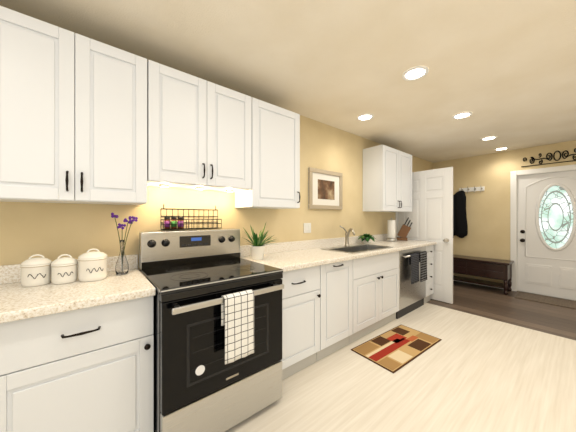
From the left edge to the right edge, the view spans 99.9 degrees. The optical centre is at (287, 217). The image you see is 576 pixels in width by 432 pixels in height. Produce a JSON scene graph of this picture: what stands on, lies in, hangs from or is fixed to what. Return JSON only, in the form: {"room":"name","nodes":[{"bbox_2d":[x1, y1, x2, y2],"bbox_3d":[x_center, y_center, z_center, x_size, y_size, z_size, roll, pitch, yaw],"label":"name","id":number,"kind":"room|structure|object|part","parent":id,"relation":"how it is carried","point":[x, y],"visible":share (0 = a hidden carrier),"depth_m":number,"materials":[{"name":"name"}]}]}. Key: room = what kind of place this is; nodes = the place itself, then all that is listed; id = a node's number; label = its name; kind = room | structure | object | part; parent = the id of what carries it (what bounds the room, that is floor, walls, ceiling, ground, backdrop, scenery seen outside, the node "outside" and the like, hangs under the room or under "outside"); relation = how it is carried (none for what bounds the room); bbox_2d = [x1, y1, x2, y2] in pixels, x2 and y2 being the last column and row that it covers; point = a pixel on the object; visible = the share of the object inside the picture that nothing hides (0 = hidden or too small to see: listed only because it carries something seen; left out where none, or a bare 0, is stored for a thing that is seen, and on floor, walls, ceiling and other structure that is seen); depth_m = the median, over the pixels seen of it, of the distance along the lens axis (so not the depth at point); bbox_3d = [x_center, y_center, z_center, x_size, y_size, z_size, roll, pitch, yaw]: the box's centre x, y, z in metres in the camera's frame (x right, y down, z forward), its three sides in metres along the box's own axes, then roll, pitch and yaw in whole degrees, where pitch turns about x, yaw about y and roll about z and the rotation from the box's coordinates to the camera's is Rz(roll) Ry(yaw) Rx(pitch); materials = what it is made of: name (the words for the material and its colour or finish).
{"room":"kitchen","nodes":[
{"label":"kitchen","id":0,"kind":"room"},
{"bbox_2d":[0,33,431,269],"bbox_3d":[-0.289,0.053,2.501,8.960,2.460,0.120,0,0,-39],"label":"wall","id":1,"kind":"structure","parent":0,"point":[52,231],"depth_m":2.08,"materials":[{"name":"paint"}]},
{"bbox_2d":[0,6,146,204],"bbox_3d":[-1.240,-0.545,1.414,0.686,0.914,0.354,0,0,-39],"label":"upper cabinet","id":2,"kind":"object","parent":1,"relation":"attached to","point":[73,118],"visible":1,"depth_m":1.29,"materials":[{"name":"white wood"}]},
{"bbox_2d":[160,204,221,229],"bbox_3d":[-0.775,-0.005,1.970,0.460,0.198,0.087,0,0,-39],"label":"wire rack","id":3,"kind":"object","parent":1,"relation":"attached to","point":[166,222],"visible":1,"depth_m":1.90,"materials":[{"name":"black metal"}]},
{"bbox_2d":[147,60,251,191],"bbox_3d":[-0.679,-0.610,1.873,0.750,0.784,0.354,0,0,-39],"label":"upper cabinet","id":4,"kind":"object","parent":1,"relation":"attached to","point":[199,133],"visible":1,"depth_m":1.72,"materials":[{"name":"white wood"}]},
{"bbox_2d":[235,97,299,208],"bbox_3d":[-0.179,-0.545,2.282,0.531,0.914,0.354,0,0,-39],"label":"upper cabinet","id":5,"kind":"object","parent":1,"relation":"attached to","point":[275,157],"visible":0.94,"depth_m":2.15,"materials":[{"name":"white wood"}]},
{"bbox_2d":[304,223,310,232],"bbox_3d":[0.229,0.123,2.839,0.116,0.116,0.010,0,0,-39],"label":"switch plate","id":6,"kind":"object","parent":1,"relation":"attached to","point":[307,227],"visible":1,"depth_m":2.84,"materials":[{"name":"white plastic"}]},
{"bbox_2d":[308,167,342,209],"bbox_3d":[0.482,-0.345,3.034,0.610,0.488,0.028,0,0,-39],"label":"picture frame","id":7,"kind":"object","parent":1,"relation":"attached to","point":[325,189],"visible":1,"depth_m":3.01,"materials":[{"name":"white wood"}]},
{"bbox_2d":[363,145,411,211],"bbox_3d":[1.557,-0.545,3.703,0.898,0.914,0.354,0,0,-39],"label":"upper cabinet","id":8,"kind":"object","parent":1,"relation":"attached to","point":[387,178],"visible":1,"depth_m":3.48,"materials":[{"name":"white wood"}]},
{"bbox_2d":[395,212,397,236],"bbox_3d":[2.205,0.216,4.530,0.990,2.135,0.137,0,0,-39],"label":"trim","id":9,"kind":"structure","parent":1,"relation":"attached to","point":[396,216],"depth_m":4.18,"materials":[{"name":"white wood"}]},
{"bbox_2d":[398,167,452,303],"bbox_3d":[2.142,0.264,3.863,0.123,2.020,0.819,0,0,-39],"label":"interior door","id":10,"kind":"structure","parent":1,"relation":"in","point":[430,216],"depth_m":3.72,"materials":[{"name":"white wood"}]},
{"bbox_2d":[0,0,575,162],"bbox_3d":[1.173,-1.226,0.713,8.960,0.100,4.740,0,0,-39],"label":"ceiling","id":11,"kind":"structure","parent":0,"point":[504,71],"depth_m":1.77,"materials":[{"name":"paint"}]},
{"bbox_2d":[357,113,373,120],"bbox_3d":[0.902,-1.171,2.830,0.192,0.010,0.192,0,0,-39],"label":"recessed light","id":12,"kind":"object","parent":11,"relation":"in","point":[365,117],"visible":1,"depth_m":2.82,"materials":[{"name":"white"}]},
{"bbox_2d":[402,66,428,80],"bbox_3d":[1.036,-1.171,1.971,0.192,0.010,0.192,0,0,-39],"label":"recessed light","id":13,"kind":"object","parent":11,"relation":"in","point":[414,73],"visible":0.96,"depth_m":1.96,"materials":[{"name":"white"}]},
{"bbox_2d":[452,112,472,118],"bbox_3d":[2.002,-1.171,2.780,0.192,0.010,0.192,0,0,-39],"label":"recessed light","id":14,"kind":"object","parent":11,"relation":"in","point":[461,115],"visible":0.96,"depth_m":2.78,"materials":[{"name":"white"}]},
{"bbox_2d":[481,136,496,140],"bbox_3d":[2.974,-1.171,3.582,0.192,0.010,0.192,0,0,-39],"label":"recessed light","id":15,"kind":"object","parent":11,"relation":"in","point":[488,138],"visible":0.98,"depth_m":3.58,"materials":[{"name":"white"}]},
{"bbox_2d":[494,147,508,150],"bbox_3d":[3.647,-1.171,4.133,0.192,0.010,0.192,0,0,-39],"label":"recessed light","id":16,"kind":"object","parent":11,"relation":"in","point":[501,148],"visible":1,"depth_m":4.11,"materials":[{"name":"white"}]},
{"bbox_2d":[225,281,575,431],"bbox_3d":[1.173,1.333,0.713,8.960,0.100,4.740,0,0,-39],"label":"floor","id":17,"kind":"structure","parent":0,"point":[495,360],"depth_m":1.90,"materials":[{"name":"wood"}]},
{"bbox_2d":[0,296,153,431],"bbox_3d":[-1.125,0.847,1.327,0.590,0.873,0.634,0,0,-39],"label":"base cabinet","id":18,"kind":"object","parent":17,"relation":"on","point":[89,369],"visible":0.94,"depth_m":1.11,"materials":[{"name":"white wood"}]},
{"bbox_2d":[139,229,283,431],"bbox_3d":[-0.529,0.694,1.678,0.766,1.180,0.800,0,0,-39],"label":"stove","id":19,"kind":"object","parent":17,"relation":"on","point":[193,277],"depth_m":1.40,"materials":[{"name":"black metal"}]},
{"bbox_3d":[-0.286,0.619,1.396,0.186,0.370,0.056,0,0,-39],"label":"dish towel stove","id":20,"kind":"part","parent":19,"relation":"part of","materials":[{"name":"white fabric"}]},
{"bbox_2d":[281,265,320,379],"bbox_3d":[-0.096,0.847,2.169,0.517,0.873,0.634,0,0,-39],"label":"base cabinet","id":21,"kind":"object","parent":17,"relation":"on","point":[301,295],"visible":0.52,"depth_m":1.98,"materials":[{"name":"white wood"}]},
{"bbox_2d":[316,259,352,360],"bbox_3d":[0.289,0.847,2.484,0.466,0.873,0.634,0,0,-39],"label":"base cabinet","id":22,"kind":"object","parent":17,"relation":"on","point":[336,305],"visible":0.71,"depth_m":2.25,"materials":[{"name":"white wood"}]},
{"bbox_2d":[349,251,398,343],"bbox_3d":[0.843,0.847,2.941,0.958,0.873,0.630,0,0,-39],"label":"base cabinet","id":23,"kind":"object","parent":17,"relation":"on","point":[375,292],"visible":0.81,"depth_m":2.67,"materials":[{"name":"white wood"}]},
{"bbox_2d":[240,233,436,271],"bbox_3d":[0.888,0.339,2.974,3.063,0.142,0.635,0,0,-39],"label":"countertop","id":24,"kind":"structure","parent":23,"relation":"on","point":[290,256],"depth_m":2.54,"materials":[{"name":"stone"}]},
{"bbox_2d":[244,223,277,259],"bbox_3d":[-0.252,0.203,2.124,0.391,0.332,0.401,0,0,-39],"label":"potted plant","id":25,"kind":"object","parent":24,"relation":"on","point":[257,247],"visible":1,"depth_m":2.09,"materials":[{"name":"green plant"}]},
{"bbox_2d":[339,226,354,246],"bbox_3d":[0.756,0.231,2.939,0.176,0.262,0.245,0,0,-39],"label":"faucet","id":26,"kind":"object","parent":24,"relation":"on","point":[347,237],"visible":1,"depth_m":3.02,"materials":[{"name":"silver metal"}]},
{"bbox_2d":[321,244,391,253],"bbox_3d":[0.842,0.453,2.903,0.844,0.181,0.464,0,0,-39],"label":"sink","id":27,"kind":"object","parent":24,"relation":"in","point":[357,248],"visible":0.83,"depth_m":3.02,"materials":[{"name":"silver metal"}]},
{"bbox_2d":[358,234,375,243],"bbox_3d":[1.119,0.298,3.363,0.280,0.140,0.232,0,0,-39],"label":"plant","id":28,"kind":"object","parent":24,"relation":"on","point":[366,238],"visible":1,"depth_m":3.35,"materials":[{"name":"green plant"}]},
{"bbox_2d":[386,218,396,241],"bbox_3d":[1.615,0.189,3.775,0.160,0.360,0.160,0,0,-39],"label":"paper towel holder","id":29,"kind":"object","parent":24,"relation":"on","point":[391,229],"visible":1,"depth_m":3.73,"materials":[{"name":"white paper"}]},
{"bbox_2d":[397,218,411,240],"bbox_3d":[1.868,0.184,3.881,0.232,0.368,0.100,0,0,26],"label":"knife block","id":30,"kind":"object","parent":24,"relation":"on","point":[403,232],"visible":0.98,"depth_m":3.83,"materials":[{"name":"brown wood"}]},
{"bbox_2d":[351,325,441,373],"bbox_3d":[1.108,1.278,2.436,0.942,0.008,0.488,0,0,-39],"label":"kitchen rug","id":31,"kind":"object","parent":17,"relation":"on","point":[395,349],"visible":1,"depth_m":2.37,"materials":[{"name":"fabric"}]},
{"bbox_2d":[396,246,428,318],"bbox_3d":[1.539,0.849,3.487,0.797,0.870,0.649,0,0,-39],"label":"dishwasher","id":32,"kind":"object","parent":17,"relation":"on","point":[412,297],"visible":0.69,"depth_m":3.18,"materials":[{"name":"grey metal"}]},
{"bbox_2d":[408,253,418,283],"bbox_3d":[1.651,0.664,3.170,0.230,0.379,0.044,0,0,-39],"label":"towel","id":33,"kind":"object","parent":32,"relation":"hanging from","point":[413,260],"visible":0.98,"depth_m":3.14,"materials":[{"name":"grey fabric"}]},
{"bbox_2d":[419,251,426,281],"bbox_3d":[1.856,0.674,3.338,0.220,0.399,0.044,0,0,-39],"label":"towel","id":34,"kind":"object","parent":32,"relation":"hanging from","point":[423,264],"visible":1,"depth_m":3.32,"materials":[{"name":"grey fabric"}]},
{"bbox_2d":[424,245,433,302],"bbox_3d":[1.951,0.847,3.847,0.282,0.873,0.630,0,0,-39],"label":"base cabinet","id":35,"kind":"object","parent":17,"relation":"on","point":[430,275],"visible":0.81,"depth_m":3.64,"materials":[{"name":"white wood"}]},
{"bbox_2d":[453,254,513,294],"bbox_3d":[3.401,1.016,4.516,0.405,0.535,1.155,0,0,-39],"label":"bench","id":36,"kind":"object","parent":17,"relation":"on","point":[498,269],"visible":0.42,"depth_m":4.25,"materials":[{"name":"brown wood"}]},
{"bbox_2d":[515,292,575,308],"bbox_3d":[4.073,1.277,3.660,0.440,0.011,0.890,0,0,-39],"label":"rug","id":37,"kind":"object","parent":17,"relation":"on","point":[548,300],"visible":1,"depth_m":3.70,"materials":[{"name":"brown fabric"}]},
{"bbox_3d":[-1.657,0.847,0.895,0.770,0.873,0.630,0,0,-39],"label":"base cabinet","id":38,"kind":"object","parent":17,"relation":"on","visible":0},
{"bbox_2d":[0,254,155,322],"bbox_3d":[-1.425,0.339,1.082,1.369,0.142,0.635,0,0,-39],"label":"countertop","id":39,"kind":"structure","parent":38,"relation":"on","point":[18,301],"depth_m":1.21,"materials":[{"name":"stone"}]},
{"bbox_2d":[20,254,51,286],"bbox_3d":[-1.385,0.286,1.333,0.122,0.166,0.123,0,0,-39],"label":"tea canister","id":40,"kind":"object","parent":39,"relation":"on","point":[36,271],"visible":1,"depth_m":1.29,"materials":[{"name":"white ceramic"}]},
{"bbox_2d":[51,254,77,283],"bbox_3d":[-1.273,0.289,1.379,0.114,0.160,0.115,0,0,-39],"label":"canister","id":41,"kind":"object","parent":39,"relation":"on","point":[64,270],"visible":1,"depth_m":1.34,"materials":[{"name":"white ceramic"}]},
{"bbox_2d":[78,249,107,281],"bbox_3d":[-1.161,0.277,1.441,0.139,0.184,0.139,0,0,-39],"label":"canister","id":42,"kind":"object","parent":39,"relation":"on","point":[92,265],"visible":1,"depth_m":1.39,"materials":[{"name":"white ceramic"}]},
{"bbox_2d":[111,212,137,274],"bbox_3d":[-1.068,0.168,1.583,0.148,0.400,0.074,0,0,-39],"label":"flower vase","id":43,"kind":"object","parent":39,"relation":"on","point":[122,267],"visible":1,"depth_m":1.56,"materials":[{"name":"clear glass"}]},
{"bbox_2d":[432,140,575,282],"bbox_3d":[4.594,0.053,3.512,0.120,2.460,4.500,0,0,-39],"label":"wall","id":44,"kind":"structure","parent":0,"point":[487,211],"depth_m":4.45,"materials":[{"name":"paint"}]},
{"bbox_2d":[453,185,484,237],"bbox_3d":[3.447,-0.097,4.683,0.171,1.011,0.536,0,0,-39],"label":"coat rack","id":45,"kind":"object","parent":44,"relation":"attached to","point":[460,227],"visible":0.9,"depth_m":4.71,"materials":[{"name":"white"}]},
{"bbox_2d":[453,280,503,288],"bbox_3d":[3.510,1.241,4.730,0.013,0.085,1.239,0,0,-39],"label":"baseboard","id":46,"kind":"structure","parent":44,"relation":"attached to","point":[478,284],"depth_m":4.57,"materials":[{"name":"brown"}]},
{"bbox_2d":[510,164,575,300],"bbox_3d":[4.284,0.238,3.872,0.135,2.090,1.060,0,0,-39],"label":"trim","id":47,"kind":"structure","parent":44,"relation":"attached to","point":[513,214],"depth_m":4.19,"materials":[{"name":"white painted wood"}]},
{"bbox_2d":[517,170,575,300],"bbox_3d":[4.271,0.276,3.861,0.165,1.992,0.894,0,0,-39],"label":"front door","id":48,"kind":"structure","parent":44,"relation":"in","point":[546,234],"depth_m":3.93,"materials":[{"name":"white wood"}]},
{"bbox_2d":[521,148,575,166],"bbox_3d":[4.250,-0.956,3.819,0.016,0.195,0.820,0,0,-39],"label":"scroll","id":49,"kind":"object","parent":44,"relation":"attached to","point":[547,158],"visible":1,"depth_m":3.86,"materials":[{"name":"black metal"}]}
]}

